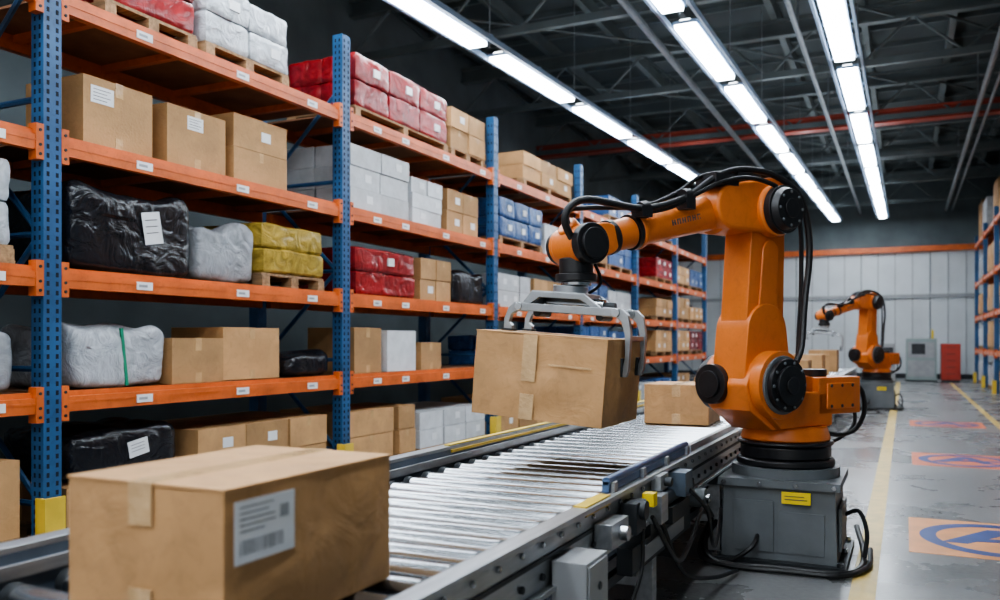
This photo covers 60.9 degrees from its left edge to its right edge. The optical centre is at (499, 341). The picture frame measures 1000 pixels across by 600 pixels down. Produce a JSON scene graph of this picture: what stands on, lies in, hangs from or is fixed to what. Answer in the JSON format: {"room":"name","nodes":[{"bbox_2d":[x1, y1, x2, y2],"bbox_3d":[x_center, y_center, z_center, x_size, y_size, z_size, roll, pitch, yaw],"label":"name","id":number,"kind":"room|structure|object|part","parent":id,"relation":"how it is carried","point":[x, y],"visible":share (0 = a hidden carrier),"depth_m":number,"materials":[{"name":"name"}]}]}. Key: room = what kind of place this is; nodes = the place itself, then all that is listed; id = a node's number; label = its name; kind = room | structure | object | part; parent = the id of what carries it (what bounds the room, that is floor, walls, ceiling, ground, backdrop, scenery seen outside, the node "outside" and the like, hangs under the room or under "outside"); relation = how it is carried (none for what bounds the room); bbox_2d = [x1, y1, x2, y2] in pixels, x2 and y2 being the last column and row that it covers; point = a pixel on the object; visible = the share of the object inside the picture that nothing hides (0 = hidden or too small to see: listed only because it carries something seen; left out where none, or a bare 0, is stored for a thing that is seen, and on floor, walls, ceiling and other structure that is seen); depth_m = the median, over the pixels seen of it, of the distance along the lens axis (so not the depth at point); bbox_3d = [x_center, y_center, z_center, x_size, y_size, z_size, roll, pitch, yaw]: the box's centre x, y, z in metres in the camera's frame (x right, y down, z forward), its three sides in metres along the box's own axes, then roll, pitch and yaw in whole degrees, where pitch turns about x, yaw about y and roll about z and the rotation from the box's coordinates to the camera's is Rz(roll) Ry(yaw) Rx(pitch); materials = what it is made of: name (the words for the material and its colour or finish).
{"room":"workspace","nodes":[
{"label":"workspace","id":0,"kind":"room"},
{"bbox_2d":[0,0,668,458],"bbox_3d":[-1.121,-2.150,15.489,0.150,6.600,33.000,0,0,25],"label":"wall","id":1,"kind":"structure","parent":0,"point":[312,25],"depth_m":12.46,"materials":[{"name":"grey paint"}]},
{"bbox_2d":[20,375,999,599],"bbox_3d":[3.867,1.199,13.112,10.900,0.102,33.000,0,0,25],"label":"floor","id":2,"kind":"structure","parent":0,"point":[918,491],"depth_m":5.91,"materials":[{"name":"concrete"}]},
{"bbox_2d":[0,458,19,542],"bbox_3d":[-3.048,0.892,4.399,0.707,0.515,0.730,0,0,25],"label":"carton","id":3,"kind":"object","parent":2,"relation":"on","point":[9,468],"visible":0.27,"depth_m":4.53,"materials":[{"name":"brown cardboard"}]},
{"bbox_2d":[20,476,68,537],"bbox_3d":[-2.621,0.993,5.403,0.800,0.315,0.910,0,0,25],"label":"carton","id":4,"kind":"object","parent":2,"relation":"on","point":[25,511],"visible":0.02,"depth_m":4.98,"materials":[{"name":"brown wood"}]},
{"bbox_2d":[4,417,174,481],"bbox_3d":[-2.595,0.662,5.401,0.727,0.326,0.826,0,0,25],"label":"wrapped package","id":5,"kind":"object","parent":4,"relation":"on","point":[110,442],"visible":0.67,"depth_m":5.14,"materials":[{"name":"plastic"}]},
{"bbox_2d":[0,0,706,535],"bbox_3d":[0.149,-0.710,11.284,1.060,3.720,20.050,0,0,25],"label":"rack","id":6,"kind":"object","parent":2,"relation":"on","point":[75,36],"visible":0.76,"depth_m":6.29,"materials":[{"name":"orange metal"}]},
{"bbox_2d":[0,332,11,391],"bbox_3d":[-3.070,0.089,4.343,0.723,0.370,0.824,0,0,25],"label":"plastic bag","id":7,"kind":"object","parent":6,"relation":"in","point":[5,341],"visible":1,"depth_m":4.50,"materials":[{"name":"white plastic"}]},
{"bbox_2d":[0,158,14,263],"bbox_3d":[-3.080,-0.700,4.333,0.721,0.568,0.797,0,0,25],"label":"bale","id":8,"kind":"object","parent":6,"relation":"on","point":[6,251],"visible":1,"depth_m":4.50,"materials":[{"name":"white plastic"}]},
{"bbox_2d":[0,322,163,387],"bbox_3d":[-2.607,0.073,5.316,0.731,0.401,0.713,0,0,25],"label":"wrapped package","id":9,"kind":"object","parent":6,"relation":"on","point":[103,354],"visible":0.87,"depth_m":5.07},
{"bbox_2d":[26,73,151,156],"bbox_3d":[-2.527,-1.357,5.248,0.504,0.402,0.500,0,0,25],"label":"cardboard box","id":10,"kind":"object","parent":6,"relation":"in","point":[95,110],"visible":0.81,"depth_m":5.07,"materials":[{"name":"cardboard"}]},
{"bbox_2d":[4,179,189,277],"bbox_3d":[-2.569,-0.688,5.423,0.767,0.543,0.972,0,0,25],"label":"bale","id":11,"kind":"object","parent":6,"relation":"on","point":[105,231],"visible":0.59,"depth_m":5.12,"materials":[{"name":"plastic"}]},
{"bbox_2d":[81,0,197,48],"bbox_3d":[-2.536,-2.221,5.544,0.779,0.529,0.757,0,0,25],"label":"bale","id":12,"kind":"object","parent":6,"relation":"in","point":[170,18],"visible":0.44,"depth_m":5.45,"materials":[{"name":"red plastic"}]},
{"bbox_2d":[150,338,222,383],"bbox_3d":[-2.217,0.123,5.809,0.423,0.302,0.460,0,0,25],"label":"cardboard box","id":13,"kind":"object","parent":6,"relation":"in","point":[185,360],"visible":0.57,"depth_m":5.66,"materials":[{"name":"brown cardboard"}]},
{"bbox_2d":[152,102,224,174],"bbox_3d":[-2.220,-1.352,5.799,0.424,0.392,0.520,0,0,25],"label":"cardboard box","id":14,"kind":"object","parent":6,"relation":"in","point":[180,135],"visible":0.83,"depth_m":5.63,"materials":[{"name":"cardboard"}]},
{"bbox_2d":[183,223,252,283],"bbox_3d":[-2.176,-0.638,6.103,0.647,0.444,0.578,0,0,25],"label":"plastic bag","id":15,"kind":"object","parent":6,"relation":"in","point":[223,253],"visible":0.43,"depth_m":5.91,"materials":[{"name":"white plastic"}]},
{"bbox_2d":[171,327,278,380],"bbox_3d":[-2.063,0.083,6.411,0.503,0.382,0.600,0,0,25],"label":"cardboard box","id":16,"kind":"object","parent":6,"relation":"in","point":[248,352],"visible":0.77,"depth_m":6.24,"materials":[{"name":"brown cardboard"}]},
{"bbox_2d":[175,0,289,86],"bbox_3d":[-2.153,-2.222,6.333,0.786,0.532,0.886,0,0,25],"label":"load","id":17,"kind":"object","parent":6,"relation":"on","point":[240,33],"visible":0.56,"depth_m":6.13,"materials":[{"name":"white plastic"}]},
{"bbox_2d":[210,112,286,190],"bbox_3d":[-1.984,-1.393,6.383,0.499,0.475,0.576,0,0,25],"label":"stacked cardboard boxes","id":18,"kind":"object","parent":6,"relation":"in","point":[255,150],"visible":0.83,"depth_m":6.21,"materials":[{"name":"cardboard"}]},
{"bbox_2d":[203,222,324,290],"bbox_3d":[-1.916,-0.660,6.777,0.728,0.488,0.758,0,0,25],"label":"load","id":19,"kind":"object","parent":6,"relation":"on","point":[282,256],"visible":0.58,"depth_m":6.56,"materials":[{"name":"yellow plastic"}]},
{"bbox_2d":[279,349,327,376],"bbox_3d":[-1.732,0.166,6.937,0.518,0.216,0.548,0,0,25],"label":"plastic bag","id":20,"kind":"object","parent":6,"relation":"in","point":[308,362],"visible":0.59,"depth_m":6.77,"materials":[{"name":"black plastic"}]},
{"bbox_2d":[308,327,380,373],"bbox_3d":[-1.393,0.073,7.631,0.503,0.402,0.420,0,0,25],"label":"cardboard box","id":21,"kind":"object","parent":6,"relation":"in","point":[365,343],"visible":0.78,"depth_m":7.48,"materials":[{"name":"brown cardboard"}]},
{"bbox_2d":[285,143,408,219],"bbox_3d":[-1.415,-1.433,7.875,0.764,0.555,0.967,0,0,25],"label":"cartons","id":22,"kind":"object","parent":6,"relation":"in","point":[378,181],"visible":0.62,"depth_m":7.53,"materials":[{"name":"cardboard"}]},
{"bbox_2d":[298,246,414,298],"bbox_3d":[-1.355,-0.633,7.965,0.739,0.434,1.048,0,0,25],"label":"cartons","id":23,"kind":"object","parent":6,"relation":"in","point":[372,271],"visible":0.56,"depth_m":7.67,"materials":[{"name":"plastic"}]},
{"bbox_2d":[287,52,447,151],"bbox_3d":[-1.234,-2.241,8.260,0.781,0.571,1.686,0,0,25],"label":"load","id":24,"kind":"object","parent":6,"relation":"in","point":[379,95],"visible":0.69,"depth_m":7.76,"materials":[{"name":"red plastic"}]},
{"bbox_2d":[381,330,415,371],"bbox_3d":[-1.152,0.083,8.137,0.500,0.382,0.503,0,0,25],"label":"carton","id":25,"kind":"object","parent":6,"relation":"on","point":[398,348],"visible":0.44,"depth_m":7.97,"materials":[{"name":"white cardboard"}]},
{"bbox_2d":[408,176,441,227],"bbox_3d":[-1.036,-1.379,8.611,0.711,0.445,0.591,0,0,25],"label":"cartons","id":26,"kind":"object","parent":6,"relation":"in","point":[424,197],"visible":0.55,"depth_m":8.42,"materials":[{"name":"cardboard"}]},
{"bbox_2d":[416,342,440,369],"bbox_3d":[-0.892,0.138,8.623,0.453,0.272,0.400,0,0,25],"label":"cardboard box","id":27,"kind":"object","parent":6,"relation":"in","point":[428,354],"visible":0.46,"depth_m":8.47,"materials":[{"name":"brown cardboard"}]},
{"bbox_2d":[411,257,450,301],"bbox_3d":[-0.915,-0.624,8.758,0.609,0.415,0.609,0,0,25],"label":"stacked cardboard boxes","id":28,"kind":"object","parent":6,"relation":"in","point":[432,278],"visible":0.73,"depth_m":8.56,"materials":[{"name":"cardboard"}]},
{"bbox_2d":[441,188,477,236],"bbox_3d":[-0.663,-1.379,9.285,0.604,0.445,0.712,0,0,25],"label":"stacked cardboard boxes","id":29,"kind":"object","parent":6,"relation":"in","point":[459,210],"visible":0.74,"depth_m":9.07,"materials":[{"name":"cardboard"}]},
{"bbox_2d":[448,335,476,364],"bbox_3d":[-0.124,0.094,10.526,0.732,0.361,0.924,0,0,25],"label":"cartons","id":30,"kind":"object","parent":6,"relation":"in","point":[464,344],"visible":0.26,"depth_m":10.19,"materials":[{"name":"cardboard"}]},
{"bbox_2d":[449,270,482,304],"bbox_3d":[-0.597,-0.599,9.418,0.637,0.366,0.735,0,0,25],"label":"plastic bag","id":31,"kind":"object","parent":6,"relation":"in","point":[467,288],"visible":0.33,"depth_m":9.19,"materials":[{"name":"black plastic"}]},
{"bbox_2d":[470,273,529,306],"bbox_3d":[-0.140,-0.614,10.505,0.705,0.395,0.953,0,0,25],"label":"cartons","id":32,"kind":"object","parent":6,"relation":"in","point":[511,288],"visible":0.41,"depth_m":10.27,"materials":[{"name":"cardboard"}]},
{"bbox_2d":[477,196,542,252],"bbox_3d":[-0.060,-1.441,10.717,0.782,0.571,1.324,0,0,25],"label":"cartons","id":33,"kind":"object","parent":6,"relation":"in","point":[519,225],"visible":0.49,"depth_m":10.42,"materials":[{"name":"blue plastic"}]},
{"bbox_2d":[472,150,571,202],"bbox_3d":[0.327,-2.174,11.531,0.761,0.435,1.712,0,0,25],"label":"carton","id":34,"kind":"object","parent":6,"relation":"in","point":[523,167],"visible":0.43,"depth_m":11.00,"materials":[{"name":"brown cardboard"}]},
{"bbox_2d":[528,279,560,293],"bbox_3d":[0.412,-0.614,11.656,0.709,0.395,1.410,0,0,25],"label":"carton","id":35,"kind":"object","parent":6,"relation":"in","point":[535,284],"visible":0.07,"depth_m":11.11,"materials":[{"name":"brown cardboard"}]},
{"bbox_2d":[531,223,558,253],"bbox_3d":[0.480,-1.363,11.790,0.706,0.415,0.907,0,0,25],"label":"cartons","id":36,"kind":"object","parent":6,"relation":"in","point":[547,230],"visible":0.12,"depth_m":11.26,"materials":[{"name":"cardboard"}]},
{"bbox_2d":[534,326,606,336],"bbox_3d":[1.108,0.020,13.169,0.764,0.508,1.240,0,0,25],"label":"cartons","id":37,"kind":"object","parent":6,"relation":"in","point":[588,331],"visible":0.06,"depth_m":12.72,"materials":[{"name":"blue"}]},
{"bbox_2d":[588,283,606,299],"bbox_3d":[1.109,-0.655,13.169,0.760,0.478,1.240,0,0,25],"label":"cartons","id":38,"kind":"object","parent":6,"relation":"in","point":[602,291],"visible":0.02,"depth_m":13.26,"materials":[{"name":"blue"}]},
{"bbox_2d":[572,195,630,219],"bbox_3d":[1.685,-2.159,14.379,0.759,0.405,1.260,0,0,25],"label":"cartons","id":39,"kind":"object","parent":6,"relation":"in","point":[609,214],"visible":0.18,"depth_m":13.79,"materials":[{"name":"blue plastic"}]},
{"bbox_2d":[596,256,606,268],"bbox_3d":[1.107,-1.367,13.170,0.760,0.423,1.240,0,0,25],"label":"carton","id":40,"kind":"object","parent":6,"relation":"in","point":[603,264],"visible":0.06,"depth_m":13.50,"materials":[{"name":"brown cardboard"}]},
{"bbox_2d":[598,250,631,274],"bbox_3d":[1.684,-1.408,14.379,0.762,0.503,1.261,0,0,25],"label":"cartons","id":41,"kind":"object","parent":6,"relation":"in","point":[620,261],"visible":0.19,"depth_m":14.25,"materials":[{"name":"blue"}]},
{"bbox_2d":[607,331,624,338],"bbox_3d":[1.681,0.049,14.381,0.758,0.450,1.260,0,0,25],"label":"cartons","id":42,"kind":"object","parent":6,"relation":"in","point":[613,334],"visible":0.06,"depth_m":13.99,"materials":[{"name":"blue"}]},
{"bbox_2d":[606,290,630,309],"bbox_3d":[1.684,-0.623,14.379,0.758,0.414,1.260,0,0,25],"label":"carton","id":43,"kind":"object","parent":6,"relation":"in","point":[623,300],"visible":0.1,"depth_m":14.19,"materials":[{"name":"white cardboard"}]},
{"bbox_2d":[618,330,671,355],"bbox_3d":[2.912,0.024,16.962,0.757,0.500,1.260,0,0,25],"label":"carton","id":44,"kind":"object","parent":6,"relation":"in","point":[658,341],"visible":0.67,"depth_m":16.50,"materials":[{"name":"brown cardboard"}]},
{"bbox_2d":[622,257,671,284],"bbox_3d":[2.912,-1.392,16.962,0.757,0.472,1.260,0,0,25],"label":"cartons","id":45,"kind":"object","parent":6,"relation":"in","point":[652,268],"visible":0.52,"depth_m":16.37,"materials":[{"name":"red plastic"}]},
{"bbox_2d":[639,298,671,320],"bbox_3d":[2.913,-0.629,16.962,0.761,0.425,1.260,0,0,25],"label":"carton","id":46,"kind":"object","parent":6,"relation":"in","point":[650,308],"visible":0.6,"depth_m":16.37,"materials":[{"name":"brown cardboard"}]},
{"bbox_2d":[641,297,688,322],"bbox_3d":[3.567,-0.679,18.334,0.760,0.527,1.240,0,0,25],"label":"carton","id":47,"kind":"object","parent":6,"relation":"in","point":[683,303],"visible":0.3,"depth_m":18.16,"materials":[{"name":"brown cardboard"}]},
{"bbox_2d":[663,239,671,244],"bbox_3d":[2.912,-2.200,16.962,0.757,0.487,1.260,0,0,25],"label":"cartons","id":48,"kind":"object","parent":6,"relation":"in","point":[670,240],"visible":0.06,"depth_m":17.29,"materials":[{"name":"brown cardboard"}]},
{"bbox_2d":[649,330,688,354],"bbox_3d":[3.568,0.014,18.333,0.762,0.519,1.240,0,0,25],"label":"carton","id":49,"kind":"object","parent":6,"relation":"in","point":[683,336],"visible":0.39,"depth_m":18.21,"materials":[{"name":"brown cardboard"}]},
{"bbox_2d":[666,266,688,288],"bbox_3d":[3.568,-1.378,18.333,0.761,0.443,1.240,0,0,25],"label":"carton","id":50,"kind":"object","parent":6,"relation":"in","point":[683,273],"visible":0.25,"depth_m":18.27,"materials":[{"name":"brown cardboard"}]},
{"bbox_2d":[683,331,702,353],"bbox_3d":[4.148,0.015,19.541,0.755,0.518,1.260,0,0,25],"label":"cartons","id":51,"kind":"object","parent":6,"relation":"in","point":[694,346],"visible":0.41,"depth_m":19.36,"materials":[{"name":"red cardboard"}]},
{"bbox_2d":[683,269,702,291],"bbox_3d":[4.144,-1.386,19.543,0.758,0.459,1.261,0,0,25],"label":"cartons","id":52,"kind":"object","parent":6,"relation":"in","point":[695,278],"visible":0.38,"depth_m":19.34,"materials":[{"name":"blue plastic"}]},
{"bbox_2d":[683,307,702,323],"bbox_3d":[4.145,-0.596,19.543,0.762,0.361,1.260,0,0,25],"label":"carton","id":53,"kind":"object","parent":6,"relation":"in","point":[695,314],"visible":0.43,"depth_m":19.37,"materials":[{"name":"brown cardboard"}]},
{"bbox_2d":[0,367,856,599],"bbox_3d":[2.657,0.808,8.703,1.209,0.685,20.100,0,0,25],"label":"conveyor","id":54,"kind":"object","parent":2,"relation":"on","point":[540,511],"visible":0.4,"depth_m":3.00,"materials":[{"name":"metal"}]},
{"bbox_2d":[67,445,390,599],"bbox_3d":[-0.553,0.406,1.831,0.414,0.289,0.551,0,0,25],"label":"cardboard box","id":55,"kind":"object","parent":54,"relation":"on","point":[255,522],"visible":1,"depth_m":1.64,"materials":[{"name":"cardboard"}]},
{"bbox_2d":[644,381,719,424],"bbox_3d":[1.270,0.417,5.897,0.430,0.266,0.473,0,0,24],"label":"cardboard box","id":56,"kind":"object","parent":54,"relation":"on","point":[665,402],"visible":0.93,"depth_m":5.69,"materials":[{"name":"brown cardboard"}]},
{"bbox_2d":[799,359,811,368],"bbox_3d":[4.112,0.399,11.998,0.500,0.302,0.503,0,0,25],"label":"cardboard box","id":57,"kind":"object","parent":54,"relation":"on","point":[805,364],"visible":0.08,"depth_m":11.70,"materials":[{"name":"brown cardboard"}]},
{"bbox_2d":[792,354,824,368],"bbox_3d":[4.632,0.369,12.858,0.500,0.362,0.553,0,0,25],"label":"cardboard box","id":58,"kind":"object","parent":54,"relation":"on","point":[818,360],"visible":0.41,"depth_m":12.55,"materials":[{"name":"brown cardboard"}]},
{"bbox_2d":[808,350,838,371],"bbox_3d":[6.179,0.349,16.220,0.500,0.402,0.603,0,0,25],"label":"cardboard box","id":59,"kind":"object","parent":54,"relation":"on","point":[833,354],"visible":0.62,"depth_m":15.89,"materials":[{"name":"brown cardboard"}]},
{"bbox_2d":[825,354,828,374],"bbox_3d":[5.275,0.379,14.324,0.500,0.342,0.603,0,0,20],"label":"cardboard box","id":60,"kind":"object","parent":54,"relation":"on","point":[826,355],"visible":0.09,"depth_m":13.97,"materials":[{"name":"brown cardboard"}]},
{"bbox_2d":[441,394,544,433],"bbox_3d":[0.111,0.912,11.136,0.815,0.475,2.210,0,0,25],"label":"carton","id":61,"kind":"object","parent":2,"relation":"on","point":[507,423],"visible":0.07,"depth_m":10.29,"materials":[{"name":"brown cardboard"}]},
{"bbox_2d":[639,381,653,400],"bbox_3d":[2.336,0.949,15.752,0.756,0.402,1.240,0,0,25],"label":"cartons","id":62,"kind":"object","parent":2,"relation":"on","point":[641,383],"visible":0.05,"depth_m":15.48,"materials":[{"name":"white cardboard"}]},
{"bbox_2d":[639,377,671,381],"bbox_3d":[2.914,0.935,16.961,0.763,0.430,1.260,0,0,25],"label":"cartons","id":63,"kind":"object","parent":2,"relation":"on","point":[655,379],"visible":0.04,"depth_m":16.76,"materials":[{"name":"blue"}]},
{"bbox_2d":[641,372,688,381],"bbox_3d":[3.567,0.914,18.334,0.760,0.471,1.240,0,0,25],"label":"carton","id":64,"kind":"object","parent":2,"relation":"on","point":[683,377],"visible":0.11,"depth_m":18.04,"materials":[{"name":"brown cardboard"}]},
{"bbox_2d":[501,166,872,578],"bbox_3d":[1.070,0.127,4.296,2.259,2.045,0.984,0,0,-33],"label":"robot","id":65,"kind":"object","parent":2,"relation":"on","point":[784,506],"visible":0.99,"depth_m":4.34,"materials":[{"name":"metal"}]},
{"bbox_2d":[471,329,639,428],"bbox_3d":[0.267,0.148,3.818,0.638,0.413,0.524,0,0,25],"label":"cardboard box","id":66,"kind":"object","parent":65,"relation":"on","point":[570,379],"visible":0.9,"depth_m":3.59,"materials":[{"name":"brown cardboard"}]},
{"bbox_3d":[0.724,-0.521,4.101,0.581,0.234,0.172,0,0,-33],"label":"forearm trim","id":67,"kind":"part","parent":65,"relation":"part of","materials":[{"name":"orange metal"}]},
{"bbox_3d":[1.330,-0.200,4.500,0.368,1.210,0.230,0,0,-33],"label":"arm","id":68,"kind":"part","parent":65,"relation":"part of","materials":[{"name":"orange paint"}]},
{"bbox_3d":[1.391,-0.718,4.507,0.451,0.325,0.435,0,0,-33],"label":"elbow motor","id":69,"kind":"part","parent":65,"relation":"part of","materials":[{"name":"black plastic"}]},
{"bbox_3d":[1.536,0.220,4.667,1.020,0.300,0.354,0,0,-16],"label":"motor","id":70,"kind":"part","parent":65,"relation":"part of","materials":[{"name":"black plastic"}]},
{"bbox_2d":[806,289,903,409],"bbox_3d":[6.079,0.127,14.482,2.259,2.045,0.984,0,0,-33],"label":"robot","id":71,"kind":"object","parent":2,"relation":"on","point":[877,383],"visible":0.94,"depth_m":14.54,"materials":[{"name":"metal"}]},
{"bbox_3d":[5.733,-0.521,14.287,0.581,0.234,0.172,0,0,-33],"label":"forearm trim","id":72,"kind":"part","parent":71,"relation":"part of","materials":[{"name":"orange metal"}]},
{"bbox_3d":[6.339,-0.200,14.686,0.368,1.210,0.230,0,0,-33],"label":"arm","id":73,"kind":"part","parent":71,"relation":"part of","materials":[{"name":"orange paint"}]},
{"bbox_3d":[6.546,0.220,14.852,1.020,0.300,0.354,0,0,-16],"label":"motor","id":74,"kind":"part","parent":71,"relation":"part of","materials":[{"name":"black plastic"}]},
{"bbox_3d":[6.400,-0.718,14.693,0.451,0.325,0.435,0,0,-33],"label":"elbow motor","id":75,"kind":"part","parent":71,"relation":"part of","materials":[{"name":"black plastic"}]},
{"bbox_2d":[878,344,894,381],"bbox_3d":[10.855,0.600,24.174,0.700,1.100,0.615,0,0,25],"label":"console","id":76,"kind":"object","parent":2,"relation":"on","point":[887,347],"visible":0.26,"depth_m":23.80,"materials":[{"name":"metal"}]},
{"bbox_2d":[905,330,937,381],"bbox_3d":[12.253,0.400,24.735,0.840,1.500,0.660,0,0,25],"label":"cabinet","id":77,"kind":"object","parent":2,"relation":"on","point":[921,354],"visible":1,"depth_m":24.45,"materials":[{"name":"metal"}]},
{"bbox_2d":[910,420,986,428],"bbox_3d":[6.234,1.148,11.873,0.920,0.004,0.900,0,0,25],"label":"safety sign","id":78,"kind":"object","parent":2,"relation":"on","point":[912,422],"visible":1,"depth_m":11.82,"materials":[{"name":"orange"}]},
{"bbox_2d":[940,344,960,381],"bbox_3d":[12.975,0.600,24.485,0.500,1.100,0.530,0,0,25],"label":"base cabinet","id":79,"kind":"object","parent":2,"relation":"on","point":[950,354],"visible":0.99,"depth_m":24.26,"materials":[{"name":"metal"}]},
{"bbox_2d":[908,517,999,559],"bbox_3d":[2.886,1.148,4.917,0.940,0.004,1.020,0,0,25],"label":"safety sign","id":80,"kind":"object","parent":2,"relation":"on","point":[926,535],"visible":1,"depth_m":4.96,"materials":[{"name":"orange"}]},
{"bbox_2d":[911,452,999,469],"bbox_3d":[4.492,1.148,8.217,0.920,0.004,1.000,0,0,25],"label":"safety sign","id":81,"kind":"object","parent":2,"relation":"on","point":[928,459],"visible":1,"depth_m":8.22,"materials":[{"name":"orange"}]},
{"bbox_2d":[979,361,992,383],"bbox_3d":[13.496,0.848,23.118,0.757,0.604,1.260,0,0,25],"label":"carton","id":82,"kind":"object","parent":2,"relation":"on","point":[980,362],"visible":0.25,"depth_m":23.27,"materials":[{"name":"white cardboard"}]},
{"bbox_2d":[973,206,999,393],"bbox_3d":[9.504,-0.925,14.690,1.040,4.150,20.450,0,0,25],"label":"rack","id":83,"kind":"object","parent":2,"relation":"on","point":[991,233],"visible":0.99,"depth_m":21.35,"materials":[{"name":"metal"}]},
{"bbox_2d":[978,293,982,315],"bbox_3d":[13.497,-1.008,23.117,0.762,0.604,1.264,0,0,25],"label":"carton","id":84,"kind":"object","parent":83,"relation":"in","point":[980,305],"visible":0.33,"depth_m":23.23,"materials":[{"name":"brown cardboard"}]},
{"bbox_2d":[979,257,982,279],"bbox_3d":[13.498,-1.970,23.117,0.760,0.628,1.262,0,0,25],"label":"cartons","id":85,"kind":"object","parent":83,"relation":"on","point":[981,259],"visible":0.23,"depth_m":23.11,"materials":[{"name":"white cardboard"}]},
{"bbox_2d":[979,329,982,348],"bbox_3d":[13.496,-0.080,23.118,0.759,0.549,1.260,0,0,25],"label":"carton","id":86,"kind":"object","parent":83,"relation":"in","point":[980,330],"visible":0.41,"depth_m":23.20,"materials":[{"name":"white cardboard"}]},
{"bbox_2d":[979,199,984,238],"bbox_3d":[13.497,-3.288,23.117,0.764,1.064,1.260,0,0,25],"label":"carton","id":87,"kind":"object","parent":83,"relation":"in","point":[982,200],"visible":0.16,"depth_m":23.18,"materials":[{"name":"brown cardboard"}]},
{"bbox_2d":[982,196,992,234],"bbox_3d":[12.920,-3.221,21.908,0.766,0.931,1.245,0,0,25],"label":"carton","id":88,"kind":"object","parent":83,"relation":"in","point":[988,203],"visible":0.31,"depth_m":21.51,"materials":[{"name":"white cardboard"}]},
{"bbox_2d":[987,284,993,312],"bbox_3d":[12.249,-1.044,20.499,0.762,0.676,1.260,0,0,25],"label":"carton","id":89,"kind":"object","parent":83,"relation":"in","point":[990,287],"visible":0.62,"depth_m":20.63,"materials":[{"name":"brown cardboard"}]},
{"bbox_2d":[988,242,992,272],"bbox_3d":[12.250,-2.005,20.499,0.760,0.698,1.260,0,0,25],"label":"carton","id":90,"kind":"object","parent":83,"relation":"in","point":[990,248],"visible":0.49,"depth_m":20.53,"materials":[{"name":"brown cardboard"}]},
{"bbox_2d":[988,321,993,349],"bbox_3d":[12.250,-0.154,20.499,0.760,0.697,1.260,0,0,25],"label":"carton","id":91,"kind":"object","parent":83,"relation":"in","point":[990,323],"visible":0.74,"depth_m":20.58,"materials":[{"name":"brown cardboard"}]},
{"bbox_2d":[993,177,999,216],"bbox_3d":[11.672,-3.214,19.290,0.760,0.916,1.240,0,0,25],"label":"carton","id":92,"kind":"object","parent":83,"relation":"in","point":[996,188],"visible":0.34,"depth_m":19.25,"materials":[{"name":"brown cardboard"}]},
{"bbox_2d":[988,365,992,388],"bbox_3d":[12.248,0.863,20.500,0.760,0.573,1.260,0,0,25],"label":"cartons","id":93,"kind":"object","parent":2,"relation":"on","point":[990,367],"visible":0.5,"depth_m":20.65,"materials":[{"name":"white cardboard"}]},
{"bbox_2d":[405,0,999,188],"bbox_3d":[3.867,-5.500,13.112,10.900,0.100,33.000,0,0,25],"label":"ceiling","id":94,"kind":"structure","parent":0,"point":[522,7],"depth_m":16.28,"materials":[{"name":"black metal"}]},
{"bbox_2d":[349,0,999,208],"bbox_3d":[4.002,-4.825,13.047,11.226,1.250,33.000,0,0,25],"label":"roof truss","id":95,"kind":"object","parent":94,"relation":"attached to","point":[673,142],"visible":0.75,"depth_m":16.14,"materials":[{"name":"metal"}]},
{"bbox_2d":[383,0,699,184],"bbox_3d":[0.017,-3.962,9.519,0.370,2.375,22.800,0,0,25],"label":"led light","id":96,"kind":"object","parent":95,"relation":"hanging from","point":[434,14],"visible":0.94,"depth_m":9.98,"materials":[{"name":"white plastic"}]},
{"bbox_2d":[643,0,841,220],"bbox_3d":[3.848,-3.962,12.678,0.370,2.375,31.800,0,0,25],"label":"led light","id":97,"kind":"object","parent":95,"relation":"hanging from","point":[691,35],"visible":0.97,"depth_m":10.89,"materials":[{"name":"white plastic"}]},
{"bbox_2d":[808,0,889,217],"bbox_3d":[5.076,-3.960,12.093,0.370,2.380,31.800,0,0,25],"label":"led light","id":98,"kind":"object","parent":95,"relation":"hanging from","point":[836,20],"visible":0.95,"depth_m":10.63,"materials":[{"name":"white plastic"}]},
{"bbox_2d":[669,164,999,373],"bbox_3d":[10.997,-2.150,28.075,10.900,6.600,0.150,0,0,25],"label":"wall","id":99,"kind":"structure","parent":0,"point":[928,222],"depth_m":27.29,"materials":[{"name":"grey metal"}]},
{"bbox_2d":[669,370,972,378],"bbox_3d":[10.950,1.075,27.975,10.900,0.150,0.030,0,0,25],"label":"baseboard","id":100,"kind":"structure","parent":99,"relation":"attached to","point":[897,375],"depth_m":27.12,"materials":[{"name":"metal"}]},
{"bbox_2d":[679,243,989,261],"bbox_3d":[10.926,-2.940,27.926,10.900,0.180,0.140,0,0,25],"label":"trim","id":101,"kind":"structure","parent":99,"relation":"attached to","point":[950,247],"depth_m":27.25,"materials":[{"name":"orange paint"}]},
{"bbox_2d":[689,293,981,301],"bbox_3d":[10.952,-1.455,27.980,10.900,0.110,0.060,0,0,25],"label":"trim","id":102,"kind":"structure","parent":99,"relation":"attached to","point":[952,294],"depth_m":27.19,"materials":[{"name":"metal"}]},
{"bbox_2d":[720,251,966,373],"bbox_3d":[11.062,-0.915,27.950,10.525,3.830,0.020,0,0,25],"label":"trim","id":103,"kind":"structure","parent":99,"relation":"attached to","point":[948,251],"depth_m":27.19,"materials":[{"name":"metal"}]}
]}

